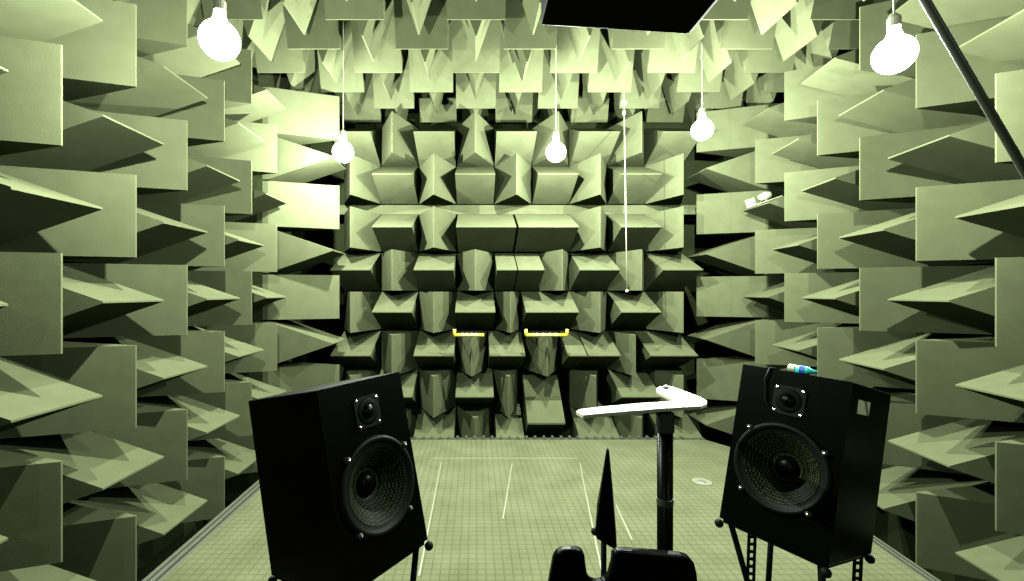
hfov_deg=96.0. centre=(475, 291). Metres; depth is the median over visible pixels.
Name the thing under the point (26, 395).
wedge
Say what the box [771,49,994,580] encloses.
wall
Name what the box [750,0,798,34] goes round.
wedge
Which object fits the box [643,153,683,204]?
wedge
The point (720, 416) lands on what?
wedge
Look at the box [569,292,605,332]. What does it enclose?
wedge
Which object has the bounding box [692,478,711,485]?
socket
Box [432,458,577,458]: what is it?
tape
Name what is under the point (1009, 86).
wedge
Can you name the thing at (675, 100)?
wedge
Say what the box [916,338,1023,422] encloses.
wedge
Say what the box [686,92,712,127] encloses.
wedge
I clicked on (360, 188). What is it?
wedge
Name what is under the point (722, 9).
wedge
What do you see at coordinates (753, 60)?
wedge
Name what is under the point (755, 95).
wedge
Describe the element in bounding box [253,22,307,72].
wedge
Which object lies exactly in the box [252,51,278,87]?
wedge
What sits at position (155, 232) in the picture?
wedge
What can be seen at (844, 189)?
wedge
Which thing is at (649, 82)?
wedge
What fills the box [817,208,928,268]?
wedge
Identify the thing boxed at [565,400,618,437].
wedge
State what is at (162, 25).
wedge
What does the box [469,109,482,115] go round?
wedge
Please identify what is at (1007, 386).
wedge
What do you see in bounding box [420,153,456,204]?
wedge
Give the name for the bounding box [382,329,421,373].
wedge
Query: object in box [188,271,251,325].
wedge
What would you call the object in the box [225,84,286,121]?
wedge
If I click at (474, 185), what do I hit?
wedge
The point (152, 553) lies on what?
wall
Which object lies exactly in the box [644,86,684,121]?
wedge
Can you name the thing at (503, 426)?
wedge
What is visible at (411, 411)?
wedge
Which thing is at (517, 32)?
wedge
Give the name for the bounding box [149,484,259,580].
trim
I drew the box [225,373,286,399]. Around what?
wedge
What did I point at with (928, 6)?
pole
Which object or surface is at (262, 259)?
wedge
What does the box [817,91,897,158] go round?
wedge
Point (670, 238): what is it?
wedge
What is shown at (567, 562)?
office chair
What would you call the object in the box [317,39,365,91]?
wedge
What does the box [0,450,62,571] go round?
wedge
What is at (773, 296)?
wedge
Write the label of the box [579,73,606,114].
wedge
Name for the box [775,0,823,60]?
wedge
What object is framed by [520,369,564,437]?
wedge
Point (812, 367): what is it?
wedge
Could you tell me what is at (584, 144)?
wedge
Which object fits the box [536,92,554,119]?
wedge
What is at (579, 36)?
wedge
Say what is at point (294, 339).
wedge
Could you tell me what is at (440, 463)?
tape
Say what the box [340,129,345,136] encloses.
socket
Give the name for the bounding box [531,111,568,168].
wedge
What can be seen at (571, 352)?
wedge
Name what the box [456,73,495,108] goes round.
wedge
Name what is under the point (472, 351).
wedge
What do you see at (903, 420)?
wedge
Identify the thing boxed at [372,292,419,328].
wedge
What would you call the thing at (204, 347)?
wedge
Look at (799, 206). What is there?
wedge
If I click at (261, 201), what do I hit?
wedge
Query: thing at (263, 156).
wedge
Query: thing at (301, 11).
wedge
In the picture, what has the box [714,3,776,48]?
wedge
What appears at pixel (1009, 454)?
wedge
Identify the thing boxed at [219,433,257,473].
wedge
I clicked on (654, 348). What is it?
wedge
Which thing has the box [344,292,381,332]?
wedge
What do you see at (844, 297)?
wedge
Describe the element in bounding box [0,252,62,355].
wedge
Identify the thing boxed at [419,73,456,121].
wedge
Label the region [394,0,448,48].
wedge
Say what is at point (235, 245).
wedge
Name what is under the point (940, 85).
wedge
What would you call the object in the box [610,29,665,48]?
wedge
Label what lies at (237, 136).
wedge
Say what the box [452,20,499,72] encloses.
wedge
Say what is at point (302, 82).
wedge
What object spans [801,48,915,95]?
wedge
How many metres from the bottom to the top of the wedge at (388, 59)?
0.675 m
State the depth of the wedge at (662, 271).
5.13 m
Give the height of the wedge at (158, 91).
0.435 m
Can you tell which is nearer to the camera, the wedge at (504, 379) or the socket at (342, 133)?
the socket at (342, 133)
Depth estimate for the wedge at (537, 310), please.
5.11 m
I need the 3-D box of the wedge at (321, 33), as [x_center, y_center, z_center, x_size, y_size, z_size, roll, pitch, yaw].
[-1.350,-2.362,3.834,0.435,0.675,0.400,0,0,0]
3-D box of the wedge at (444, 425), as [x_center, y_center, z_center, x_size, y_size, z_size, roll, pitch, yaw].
[-0.448,1.552,5.283,0.425,0.435,0.846,0,0,0]
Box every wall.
[63,261,212,580]
[310,92,722,444]
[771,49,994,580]
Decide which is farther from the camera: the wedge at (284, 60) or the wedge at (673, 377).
the wedge at (673, 377)
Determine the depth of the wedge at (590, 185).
5.09 m
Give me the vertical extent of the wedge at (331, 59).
0.675 m
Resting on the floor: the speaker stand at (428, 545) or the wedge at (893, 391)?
the speaker stand at (428, 545)
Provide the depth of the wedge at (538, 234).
5.10 m
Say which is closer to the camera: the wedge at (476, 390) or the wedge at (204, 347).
the wedge at (204, 347)
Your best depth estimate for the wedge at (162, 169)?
2.81 m
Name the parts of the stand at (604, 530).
corner knob, post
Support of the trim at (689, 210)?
attached to the wall at (694, 243)
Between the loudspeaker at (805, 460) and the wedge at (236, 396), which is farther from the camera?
the wedge at (236, 396)
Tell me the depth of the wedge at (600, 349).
5.09 m
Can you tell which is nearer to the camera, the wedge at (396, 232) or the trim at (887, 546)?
the trim at (887, 546)
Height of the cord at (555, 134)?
1.515 m
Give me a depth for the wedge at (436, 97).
5.07 m
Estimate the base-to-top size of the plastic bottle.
0.032 m
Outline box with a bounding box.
[541,0,717,33]
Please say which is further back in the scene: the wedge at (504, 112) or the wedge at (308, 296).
the wedge at (504, 112)
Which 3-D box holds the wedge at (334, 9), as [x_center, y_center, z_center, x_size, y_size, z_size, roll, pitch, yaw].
[-0.900,-2.362,3.420,0.435,0.675,0.400,0,0,0]
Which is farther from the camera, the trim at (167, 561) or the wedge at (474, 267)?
the wedge at (474, 267)
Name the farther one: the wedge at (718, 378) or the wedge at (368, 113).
the wedge at (368, 113)
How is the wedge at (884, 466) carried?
attached to the wall at (898, 532)
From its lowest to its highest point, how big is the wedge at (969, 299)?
0.435 m
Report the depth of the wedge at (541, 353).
5.11 m
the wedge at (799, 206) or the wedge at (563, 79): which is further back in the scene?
the wedge at (563, 79)
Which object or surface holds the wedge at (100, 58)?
attached to the wall at (152, 553)
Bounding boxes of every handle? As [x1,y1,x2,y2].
[453,329,483,336]
[519,329,568,336]
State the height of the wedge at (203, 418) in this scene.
0.435 m
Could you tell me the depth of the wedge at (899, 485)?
3.05 m
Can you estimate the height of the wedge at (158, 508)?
0.435 m
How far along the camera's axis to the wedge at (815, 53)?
4.19 m
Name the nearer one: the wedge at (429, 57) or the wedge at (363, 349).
the wedge at (429, 57)
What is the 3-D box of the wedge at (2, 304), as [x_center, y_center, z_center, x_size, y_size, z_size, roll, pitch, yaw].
[-2.138,0.050,1.552,0.675,0.435,0.435,0,0,0]
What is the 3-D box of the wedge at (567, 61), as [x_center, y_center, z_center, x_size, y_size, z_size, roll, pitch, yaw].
[0.900,-2.362,4.248,0.435,0.675,0.400,0,0,0]
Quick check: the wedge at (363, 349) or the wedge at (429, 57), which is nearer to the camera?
the wedge at (429, 57)
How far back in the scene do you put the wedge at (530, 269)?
5.10 m
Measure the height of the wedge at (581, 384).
0.435 m
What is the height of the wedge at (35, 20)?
0.435 m
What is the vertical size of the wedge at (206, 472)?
0.435 m
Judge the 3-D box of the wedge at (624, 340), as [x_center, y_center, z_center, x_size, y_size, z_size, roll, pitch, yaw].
[1.685,0.675,5.283,0.276,0.435,0.846,0,0,0]
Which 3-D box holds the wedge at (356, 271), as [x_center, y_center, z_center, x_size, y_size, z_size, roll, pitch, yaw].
[-1.327,-0.234,5.283,0.425,0.435,0.846,0,0,0]
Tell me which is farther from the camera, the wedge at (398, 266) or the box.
the wedge at (398, 266)
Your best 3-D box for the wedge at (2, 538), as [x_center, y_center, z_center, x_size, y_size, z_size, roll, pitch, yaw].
[-2.138,0.950,1.552,0.675,0.435,0.435,0,0,0]
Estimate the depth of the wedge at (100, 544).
2.39 m
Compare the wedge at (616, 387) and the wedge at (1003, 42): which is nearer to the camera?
the wedge at (1003, 42)
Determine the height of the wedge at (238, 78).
0.435 m
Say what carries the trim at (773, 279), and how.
attached to the wall at (898, 532)
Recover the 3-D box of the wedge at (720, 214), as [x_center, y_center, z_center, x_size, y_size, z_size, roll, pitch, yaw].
[2.759,-0.851,5.049,0.675,0.435,0.435,0,0,0]
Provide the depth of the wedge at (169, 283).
2.80 m
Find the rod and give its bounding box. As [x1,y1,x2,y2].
[621,100,628,291]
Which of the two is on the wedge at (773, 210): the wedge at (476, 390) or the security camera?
the security camera
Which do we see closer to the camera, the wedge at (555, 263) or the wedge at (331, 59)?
the wedge at (331, 59)
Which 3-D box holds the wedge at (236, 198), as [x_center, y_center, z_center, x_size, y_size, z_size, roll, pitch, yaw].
[-2.164,-0.851,3.748,0.675,0.435,0.435,0,0,0]
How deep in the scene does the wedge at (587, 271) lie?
5.13 m
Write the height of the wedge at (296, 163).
0.435 m
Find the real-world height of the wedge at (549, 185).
0.435 m
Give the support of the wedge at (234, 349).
attached to the wall at (152, 553)
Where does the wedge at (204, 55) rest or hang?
attached to the wall at (152, 553)
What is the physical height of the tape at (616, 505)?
0.002 m
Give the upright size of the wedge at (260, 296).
0.435 m
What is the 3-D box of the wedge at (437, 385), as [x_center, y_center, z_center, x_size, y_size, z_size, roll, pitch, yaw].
[-0.448,1.111,5.283,0.425,0.435,0.846,0,0,0]
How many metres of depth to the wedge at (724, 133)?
4.95 m
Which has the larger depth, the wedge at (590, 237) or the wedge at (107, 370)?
the wedge at (590, 237)
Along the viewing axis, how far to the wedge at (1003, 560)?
2.35 m
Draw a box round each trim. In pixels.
[142,480,258,580]
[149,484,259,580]
[158,488,259,580]
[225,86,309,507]
[339,205,695,217]
[411,436,703,439]
[723,103,792,446]
[873,536,939,580]
[873,539,933,580]
[873,542,928,580]
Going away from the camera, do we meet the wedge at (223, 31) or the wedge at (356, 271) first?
the wedge at (223, 31)
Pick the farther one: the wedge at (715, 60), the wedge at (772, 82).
the wedge at (772, 82)
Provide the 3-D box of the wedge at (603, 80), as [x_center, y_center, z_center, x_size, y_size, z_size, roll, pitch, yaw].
[1.350,-2.362,4.662,0.435,0.675,0.400,0,0,0]
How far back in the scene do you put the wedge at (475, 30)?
3.83 m
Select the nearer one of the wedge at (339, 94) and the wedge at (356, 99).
the wedge at (356, 99)
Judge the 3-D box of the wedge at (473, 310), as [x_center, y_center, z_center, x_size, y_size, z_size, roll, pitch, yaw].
[-0.009,0.214,5.283,0.425,0.435,0.846,0,0,0]
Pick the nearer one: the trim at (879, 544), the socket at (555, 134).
the trim at (879, 544)
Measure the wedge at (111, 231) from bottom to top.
0.435 m
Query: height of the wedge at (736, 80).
0.675 m
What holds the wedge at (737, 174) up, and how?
attached to the wall at (898, 532)
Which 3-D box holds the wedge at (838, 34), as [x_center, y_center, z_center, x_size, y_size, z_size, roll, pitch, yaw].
[3.150,-2.362,3.834,0.435,0.675,0.400,0,0,0]
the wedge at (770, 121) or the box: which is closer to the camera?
the box
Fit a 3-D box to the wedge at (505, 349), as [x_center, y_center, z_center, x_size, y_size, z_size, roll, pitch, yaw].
[0.333,0.675,5.283,0.378,0.435,0.846,0,0,0]
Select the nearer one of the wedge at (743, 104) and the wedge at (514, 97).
the wedge at (514, 97)
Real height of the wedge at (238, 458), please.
0.435 m
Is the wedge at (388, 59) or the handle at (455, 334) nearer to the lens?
the wedge at (388, 59)
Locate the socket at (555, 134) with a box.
[553,130,558,137]
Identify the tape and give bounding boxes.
[418,463,440,575]
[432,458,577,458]
[502,464,511,518]
[580,463,600,568]
[616,505,632,539]
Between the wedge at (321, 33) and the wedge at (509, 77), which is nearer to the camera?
the wedge at (321, 33)
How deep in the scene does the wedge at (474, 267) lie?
5.09 m
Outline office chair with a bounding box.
[548,546,696,580]
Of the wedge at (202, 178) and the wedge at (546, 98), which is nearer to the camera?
the wedge at (202, 178)
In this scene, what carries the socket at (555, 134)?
attached to the cord at (555, 134)
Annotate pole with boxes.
[919,0,1023,179]
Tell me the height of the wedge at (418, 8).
0.675 m
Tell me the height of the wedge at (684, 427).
0.435 m
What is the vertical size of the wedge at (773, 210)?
0.435 m
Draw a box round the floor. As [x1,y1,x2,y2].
[162,440,925,580]
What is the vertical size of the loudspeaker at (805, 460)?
0.690 m
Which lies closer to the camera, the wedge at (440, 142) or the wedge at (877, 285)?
the wedge at (877, 285)
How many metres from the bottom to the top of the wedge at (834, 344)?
0.435 m
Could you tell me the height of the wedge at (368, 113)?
0.675 m
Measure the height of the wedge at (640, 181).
0.435 m
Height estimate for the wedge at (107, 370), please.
0.435 m
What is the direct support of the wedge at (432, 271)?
attached to the wall at (694, 243)
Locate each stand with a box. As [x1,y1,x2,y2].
[268,541,432,580]
[576,385,706,550]
[591,448,616,576]
[714,519,874,580]
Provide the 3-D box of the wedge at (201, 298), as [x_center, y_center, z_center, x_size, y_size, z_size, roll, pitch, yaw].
[-2.147,0.050,3.308,0.675,0.435,0.435,0,0,0]
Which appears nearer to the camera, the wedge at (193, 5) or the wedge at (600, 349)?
the wedge at (193, 5)
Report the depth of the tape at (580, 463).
3.13 m
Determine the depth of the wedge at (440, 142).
5.05 m
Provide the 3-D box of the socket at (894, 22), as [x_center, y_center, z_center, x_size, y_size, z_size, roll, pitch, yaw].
[1.800,-1.169,1.980,0.048,0.060,0.048,0,0,0]
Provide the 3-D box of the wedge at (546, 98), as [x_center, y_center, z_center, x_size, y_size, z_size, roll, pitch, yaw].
[0.900,-2.362,5.076,0.435,0.675,0.400,0,0,0]
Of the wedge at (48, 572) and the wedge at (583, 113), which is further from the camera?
the wedge at (583, 113)
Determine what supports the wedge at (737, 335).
attached to the wall at (898, 532)
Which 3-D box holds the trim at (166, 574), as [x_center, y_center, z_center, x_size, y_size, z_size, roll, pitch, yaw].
[-1.698,1.566,1.058,0.025,0.030,5.985,0,0,0]
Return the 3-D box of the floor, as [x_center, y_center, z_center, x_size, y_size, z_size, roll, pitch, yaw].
[0.457,1.554,1.409,4.262,0.030,6.777,0,0,0]
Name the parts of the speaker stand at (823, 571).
corner knob, leg, leg, leg, leg, corner knob, leg, corner knob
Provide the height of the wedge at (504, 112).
0.675 m
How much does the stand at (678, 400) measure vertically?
1.186 m
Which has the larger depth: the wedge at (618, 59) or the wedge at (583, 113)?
the wedge at (583, 113)
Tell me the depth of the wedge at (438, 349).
5.10 m
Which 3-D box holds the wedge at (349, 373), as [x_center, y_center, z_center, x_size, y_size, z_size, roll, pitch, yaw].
[-1.327,1.111,5.283,0.425,0.435,0.846,0,0,0]
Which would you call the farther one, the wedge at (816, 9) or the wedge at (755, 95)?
the wedge at (755, 95)
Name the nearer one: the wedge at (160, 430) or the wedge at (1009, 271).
the wedge at (1009, 271)
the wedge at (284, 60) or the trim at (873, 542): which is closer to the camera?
the trim at (873, 542)
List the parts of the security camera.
plate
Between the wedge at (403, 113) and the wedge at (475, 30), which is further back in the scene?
the wedge at (403, 113)
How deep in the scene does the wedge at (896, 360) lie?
3.14 m
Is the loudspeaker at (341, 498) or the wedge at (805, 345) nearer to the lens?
the loudspeaker at (341, 498)
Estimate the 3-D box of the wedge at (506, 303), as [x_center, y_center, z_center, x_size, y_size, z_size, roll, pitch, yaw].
[0.364,0.214,5.283,0.286,0.435,0.846,0,0,0]
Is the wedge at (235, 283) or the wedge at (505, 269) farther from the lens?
the wedge at (505, 269)
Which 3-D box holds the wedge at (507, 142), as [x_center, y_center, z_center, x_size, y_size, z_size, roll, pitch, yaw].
[0.431,-1.692,5.283,0.425,0.435,0.846,0,0,0]
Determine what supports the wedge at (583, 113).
hanging from the ceiling
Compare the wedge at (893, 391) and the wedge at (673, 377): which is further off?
the wedge at (673, 377)
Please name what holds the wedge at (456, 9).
hanging from the ceiling
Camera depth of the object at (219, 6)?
1.88 m
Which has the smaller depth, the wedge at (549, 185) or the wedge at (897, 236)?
the wedge at (897, 236)
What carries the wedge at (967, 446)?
attached to the wall at (898, 532)
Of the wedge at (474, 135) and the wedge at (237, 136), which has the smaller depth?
the wedge at (237, 136)
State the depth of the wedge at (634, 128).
5.07 m
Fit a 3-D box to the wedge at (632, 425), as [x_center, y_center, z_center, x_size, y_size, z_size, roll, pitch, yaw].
[1.750,1.552,5.283,0.425,0.435,0.846,0,0,0]
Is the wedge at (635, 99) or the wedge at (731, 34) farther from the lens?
the wedge at (635, 99)
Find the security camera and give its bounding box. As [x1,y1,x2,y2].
[745,191,781,207]
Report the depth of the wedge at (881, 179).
3.10 m
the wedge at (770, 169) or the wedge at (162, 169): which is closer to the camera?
the wedge at (162, 169)
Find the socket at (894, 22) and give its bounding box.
[887,12,901,30]
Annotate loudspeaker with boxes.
[248,372,427,580]
[720,364,890,565]
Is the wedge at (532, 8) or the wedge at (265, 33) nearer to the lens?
the wedge at (532, 8)
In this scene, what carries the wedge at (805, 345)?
attached to the wall at (898, 532)
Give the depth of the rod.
4.65 m
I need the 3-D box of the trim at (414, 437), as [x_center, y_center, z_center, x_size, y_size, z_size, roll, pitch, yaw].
[0.585,1.549,4.811,3.600,0.080,0.045,0,0,0]
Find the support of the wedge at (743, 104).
hanging from the ceiling
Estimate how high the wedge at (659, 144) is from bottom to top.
0.435 m
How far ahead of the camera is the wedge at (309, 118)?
4.54 m
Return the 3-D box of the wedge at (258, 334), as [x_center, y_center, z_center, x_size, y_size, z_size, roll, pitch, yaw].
[-2.151,0.499,4.189,0.675,0.435,0.435,0,0,0]
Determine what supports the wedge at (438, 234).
attached to the wall at (694, 243)
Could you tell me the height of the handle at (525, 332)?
0.084 m
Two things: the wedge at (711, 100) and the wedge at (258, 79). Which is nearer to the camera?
the wedge at (258, 79)
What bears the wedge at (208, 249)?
attached to the wall at (152, 553)
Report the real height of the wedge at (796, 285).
0.435 m
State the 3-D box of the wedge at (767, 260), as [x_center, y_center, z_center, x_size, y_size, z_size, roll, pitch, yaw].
[3.127,-0.401,4.595,0.675,0.435,0.435,0,0,0]
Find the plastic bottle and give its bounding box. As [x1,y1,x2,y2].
[787,364,817,374]
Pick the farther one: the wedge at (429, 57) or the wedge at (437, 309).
the wedge at (437, 309)
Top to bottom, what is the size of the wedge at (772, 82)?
0.675 m
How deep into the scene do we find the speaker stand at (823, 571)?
1.76 m
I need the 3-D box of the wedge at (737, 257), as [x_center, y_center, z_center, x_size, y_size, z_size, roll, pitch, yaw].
[2.759,-0.401,5.049,0.675,0.435,0.435,0,0,0]
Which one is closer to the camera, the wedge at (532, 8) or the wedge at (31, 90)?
the wedge at (31, 90)
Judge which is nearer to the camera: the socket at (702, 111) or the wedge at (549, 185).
the socket at (702, 111)
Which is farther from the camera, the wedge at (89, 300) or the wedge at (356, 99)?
the wedge at (356, 99)
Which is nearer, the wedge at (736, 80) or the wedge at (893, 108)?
the wedge at (893, 108)
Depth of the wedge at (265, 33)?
3.84 m
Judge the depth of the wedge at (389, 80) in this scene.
4.70 m
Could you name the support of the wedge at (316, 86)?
hanging from the ceiling
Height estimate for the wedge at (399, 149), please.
0.435 m
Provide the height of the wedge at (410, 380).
0.435 m
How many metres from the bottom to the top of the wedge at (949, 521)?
0.435 m
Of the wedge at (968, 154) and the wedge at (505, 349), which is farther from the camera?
the wedge at (505, 349)
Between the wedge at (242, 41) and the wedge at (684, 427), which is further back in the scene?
the wedge at (684, 427)
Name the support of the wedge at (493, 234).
attached to the wall at (694, 243)
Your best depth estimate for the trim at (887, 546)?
2.67 m
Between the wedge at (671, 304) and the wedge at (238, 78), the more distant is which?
the wedge at (671, 304)
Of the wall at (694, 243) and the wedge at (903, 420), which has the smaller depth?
the wedge at (903, 420)
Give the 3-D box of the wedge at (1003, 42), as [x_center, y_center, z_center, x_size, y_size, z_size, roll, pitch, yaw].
[2.878,-1.300,2.210,0.675,0.435,0.435,0,0,7]
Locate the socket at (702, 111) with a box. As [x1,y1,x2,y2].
[699,106,705,114]
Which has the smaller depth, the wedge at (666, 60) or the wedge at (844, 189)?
the wedge at (844, 189)
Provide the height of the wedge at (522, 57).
0.675 m
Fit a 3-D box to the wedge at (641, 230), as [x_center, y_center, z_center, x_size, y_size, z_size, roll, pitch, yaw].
[1.750,-0.689,5.283,0.425,0.435,0.846,0,0,0]
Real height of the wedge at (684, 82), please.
0.675 m
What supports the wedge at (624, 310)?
attached to the wall at (694, 243)
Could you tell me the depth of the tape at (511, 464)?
3.51 m
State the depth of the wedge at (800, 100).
4.06 m
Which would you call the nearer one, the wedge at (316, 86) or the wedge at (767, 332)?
the wedge at (767, 332)
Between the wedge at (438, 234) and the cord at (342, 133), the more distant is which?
the wedge at (438, 234)
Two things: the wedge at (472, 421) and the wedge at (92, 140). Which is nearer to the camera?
the wedge at (92, 140)
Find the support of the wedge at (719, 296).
attached to the wall at (898, 532)
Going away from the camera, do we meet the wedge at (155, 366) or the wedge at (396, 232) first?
the wedge at (155, 366)
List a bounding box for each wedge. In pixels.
[0,0,102,41]
[0,36,62,155]
[0,66,7,74]
[0,101,163,170]
[0,165,136,259]
[0,173,102,243]
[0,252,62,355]
[0,301,7,308]
[0,341,136,438]
[0,360,102,431]
[0,432,163,503]
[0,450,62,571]
[0,535,7,543]
[0,564,95,580]
[45,0,136,101]
[49,501,136,580]
[63,208,207,263]
[63,263,187,337]
[63,265,163,335]
[63,337,207,390]
[67,57,207,116]
[73,483,207,544]
[88,110,187,194]
[92,404,187,488]
[118,201,224,266]
[125,330,224,396]
[126,0,187,56]
[137,158,239,202]
[137,395,239,439]
[140,25,239,76]
[156,74,224,146]
[159,451,224,522]
[179,156,251,215]
[182,380,251,440]
[188,0,201,25]
[188,118,263,157]
[188,232,263,270]
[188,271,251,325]
[188,280,239,316]
[188,326,263,363]
[188,438,255,478]
[193,222,276,271]
[194,3,237,46]
[197,322,276,372]
[201,0,266,19]
[201,46,251,108]
[218,121,276,175]
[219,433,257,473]
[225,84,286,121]
[225,188,286,221]
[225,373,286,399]
[233,20,253,56]
[242,0,284,60]
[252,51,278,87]
[252,285,286,308]
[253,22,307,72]
[262,87,338,144]
[262,137,344,182]
[262,181,338,231]
[262,231,344,274]
[262,275,338,319]
[262,319,344,362]
[262,361,338,392]
[276,73,289,89]
[282,0,316,34]
[283,0,342,48]
[287,49,318,91]
[290,64,334,95]
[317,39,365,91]
[318,20,351,82]
[324,0,385,19]
[330,253,381,290]
[330,329,385,367]
[334,92,341,102]
[334,129,381,166]
[344,75,381,121]
[344,153,381,204]
[344,206,383,253]
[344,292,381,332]
[344,368,381,380]
[345,73,372,114]
[351,4,403,72]
[356,0,393,60]
[372,167,419,204]
[372,215,420,253]
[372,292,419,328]
[373,52,414,108]
[379,49,407,99]
[380,368,419,405]
[382,111,419,169]
[382,249,418,290]
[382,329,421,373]
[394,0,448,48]
[395,92,415,119]
[405,403,419,437]
[407,0,430,34]
[408,20,452,91]
[414,129,456,168]
[414,253,456,290]
[414,329,456,367]
[414,402,456,437]
[418,20,450,82]
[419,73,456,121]
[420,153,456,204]
[420,206,456,253]
[420,292,456,332]
[420,366,456,417]
[429,92,444,114]
[446,0,505,19]
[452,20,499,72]
[455,167,494,204]
[455,292,494,328]
[455,364,493,405]
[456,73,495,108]
[456,215,515,253]
[457,111,492,166]
[457,249,492,290]
[457,404,492,437]
[458,329,486,375]
[462,20,489,60]
[466,73,485,99]
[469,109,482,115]
[488,329,524,367]
[493,368,516,417]
[493,400,523,437]
[494,129,536,167]
[494,153,530,204]
[494,253,516,290]
[494,292,518,332]
[495,73,532,121]
[499,20,543,91]
[501,20,533,82]
[503,0,556,48]
[507,92,522,114]
[513,215,578,253]
[513,253,544,290]
[519,292,578,328]
[520,329,557,375]
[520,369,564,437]
[521,0,540,34]
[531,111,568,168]
[531,167,577,204]
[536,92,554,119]
[537,52,578,108]
[538,249,568,290]
[544,49,572,99]
[548,26,599,72]
[556,329,586,367]
[565,368,597,417]
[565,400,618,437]
[566,26,592,60]
[567,206,605,253]
[568,129,619,166]
[568,153,605,204]
[569,253,619,290]
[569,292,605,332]
[570,75,609,121]
[572,329,620,367]
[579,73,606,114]
[586,39,634,91]
[600,28,633,82]
[600,368,661,405]
[600,400,643,437]
[604,215,661,253]
[605,167,661,204]
[605,329,635,375]
[606,111,643,167]
[606,249,643,290]
[606,292,661,328]
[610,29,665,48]
[610,92,634,121]
[617,64,661,108]
[625,329,697,367]
[633,49,664,99]
[643,129,702,166]
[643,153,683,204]
[643,206,683,253]
[644,32,698,72]
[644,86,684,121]
[644,253,702,290]
[644,292,683,332]
[644,367,683,417]
[644,411,702,437]
[662,73,691,114]
[671,20,709,60]
[673,51,722,91]
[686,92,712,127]
[687,151,767,192]
[687,317,767,357]
[687,400,736,433]
[688,235,767,275]
[696,105,767,156]
[696,190,767,236]
[696,276,767,316]
[696,356,767,400]
[698,20,735,82]
[698,76,742,108]
[702,0,750,19]
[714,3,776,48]
[719,96,746,109]
[722,49,757,99]
[739,36,795,72]
[743,73,775,106]
[743,103,816,137]
[743,196,816,228]
[743,282,783,310]
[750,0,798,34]
[755,135,820,186]
[755,228,839,273]
[755,319,839,366]
[761,63,796,91]
[772,132,858,168]
[772,234,858,271]
[772,323,858,359]
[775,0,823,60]
[780,366,816,371]
[784,65,844,123]
[784,166,866,222]
[784,272,858,323]
[794,29,838,69]
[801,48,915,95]
[801,170,915,210]
[801,279,858,316]
[804,0,872,19]
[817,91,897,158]
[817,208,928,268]
[817,327,923,388]
[821,0,888,48]
[839,78,988,132]
[839,212,994,265]
[839,333,994,385]
[859,0,935,76]
[859,123,981,202]
[859,265,994,334]
[867,386,915,395]
[877,466,991,521]
[882,464,893,468]
[883,394,968,474]
[888,0,1023,29]
[888,121,1021,182]
[888,266,994,333]
[888,418,1023,482]
[916,17,1023,115]
[916,179,1023,261]
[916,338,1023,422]
[916,483,1022,580]
[955,194,1023,237]
[955,365,1023,407]
[955,535,1023,580]
[959,9,1023,66]
[995,69,1023,163]
[995,257,1023,347]
[995,439,1023,534]
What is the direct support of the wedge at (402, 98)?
hanging from the ceiling
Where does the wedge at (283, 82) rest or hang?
hanging from the ceiling
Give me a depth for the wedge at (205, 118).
3.27 m
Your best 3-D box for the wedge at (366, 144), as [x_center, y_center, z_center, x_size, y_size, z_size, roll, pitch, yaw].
[-1.327,-1.692,5.283,0.425,0.435,0.846,0,0,0]
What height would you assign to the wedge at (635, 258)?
0.435 m
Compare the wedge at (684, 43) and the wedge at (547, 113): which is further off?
the wedge at (547, 113)
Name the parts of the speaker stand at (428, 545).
corner knob, leg, corner knob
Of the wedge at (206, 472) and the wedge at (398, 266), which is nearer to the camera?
the wedge at (206, 472)
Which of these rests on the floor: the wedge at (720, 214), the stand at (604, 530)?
the stand at (604, 530)
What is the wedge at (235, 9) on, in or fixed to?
hanging from the ceiling
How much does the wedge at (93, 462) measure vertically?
0.435 m
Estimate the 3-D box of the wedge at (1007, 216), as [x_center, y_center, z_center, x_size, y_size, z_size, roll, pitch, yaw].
[2.878,-0.401,2.210,0.675,0.435,0.435,0,0,7]
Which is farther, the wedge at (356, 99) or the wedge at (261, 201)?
the wedge at (356, 99)
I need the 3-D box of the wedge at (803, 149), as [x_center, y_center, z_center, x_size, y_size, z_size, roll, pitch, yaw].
[3.098,-1.300,4.077,0.675,0.435,0.435,0,0,7]
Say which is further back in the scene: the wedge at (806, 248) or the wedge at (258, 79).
the wedge at (258, 79)
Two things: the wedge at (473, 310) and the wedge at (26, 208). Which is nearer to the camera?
the wedge at (26, 208)
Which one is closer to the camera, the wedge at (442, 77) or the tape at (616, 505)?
the tape at (616, 505)
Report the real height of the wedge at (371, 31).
0.675 m
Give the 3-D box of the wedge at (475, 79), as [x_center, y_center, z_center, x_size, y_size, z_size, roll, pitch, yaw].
[0.000,-2.362,4.662,0.435,0.675,0.400,0,0,0]
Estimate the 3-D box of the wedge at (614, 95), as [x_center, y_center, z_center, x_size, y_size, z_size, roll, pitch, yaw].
[1.800,-2.362,5.490,0.435,0.675,0.400,0,0,0]
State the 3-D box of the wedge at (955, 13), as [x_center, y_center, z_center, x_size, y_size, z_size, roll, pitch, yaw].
[2.932,-1.750,2.673,0.675,0.435,0.435,0,0,7]
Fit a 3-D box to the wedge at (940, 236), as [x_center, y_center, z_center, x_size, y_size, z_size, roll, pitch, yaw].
[2.932,-0.401,2.673,0.675,0.435,0.435,0,0,7]
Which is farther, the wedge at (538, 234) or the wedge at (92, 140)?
the wedge at (538, 234)

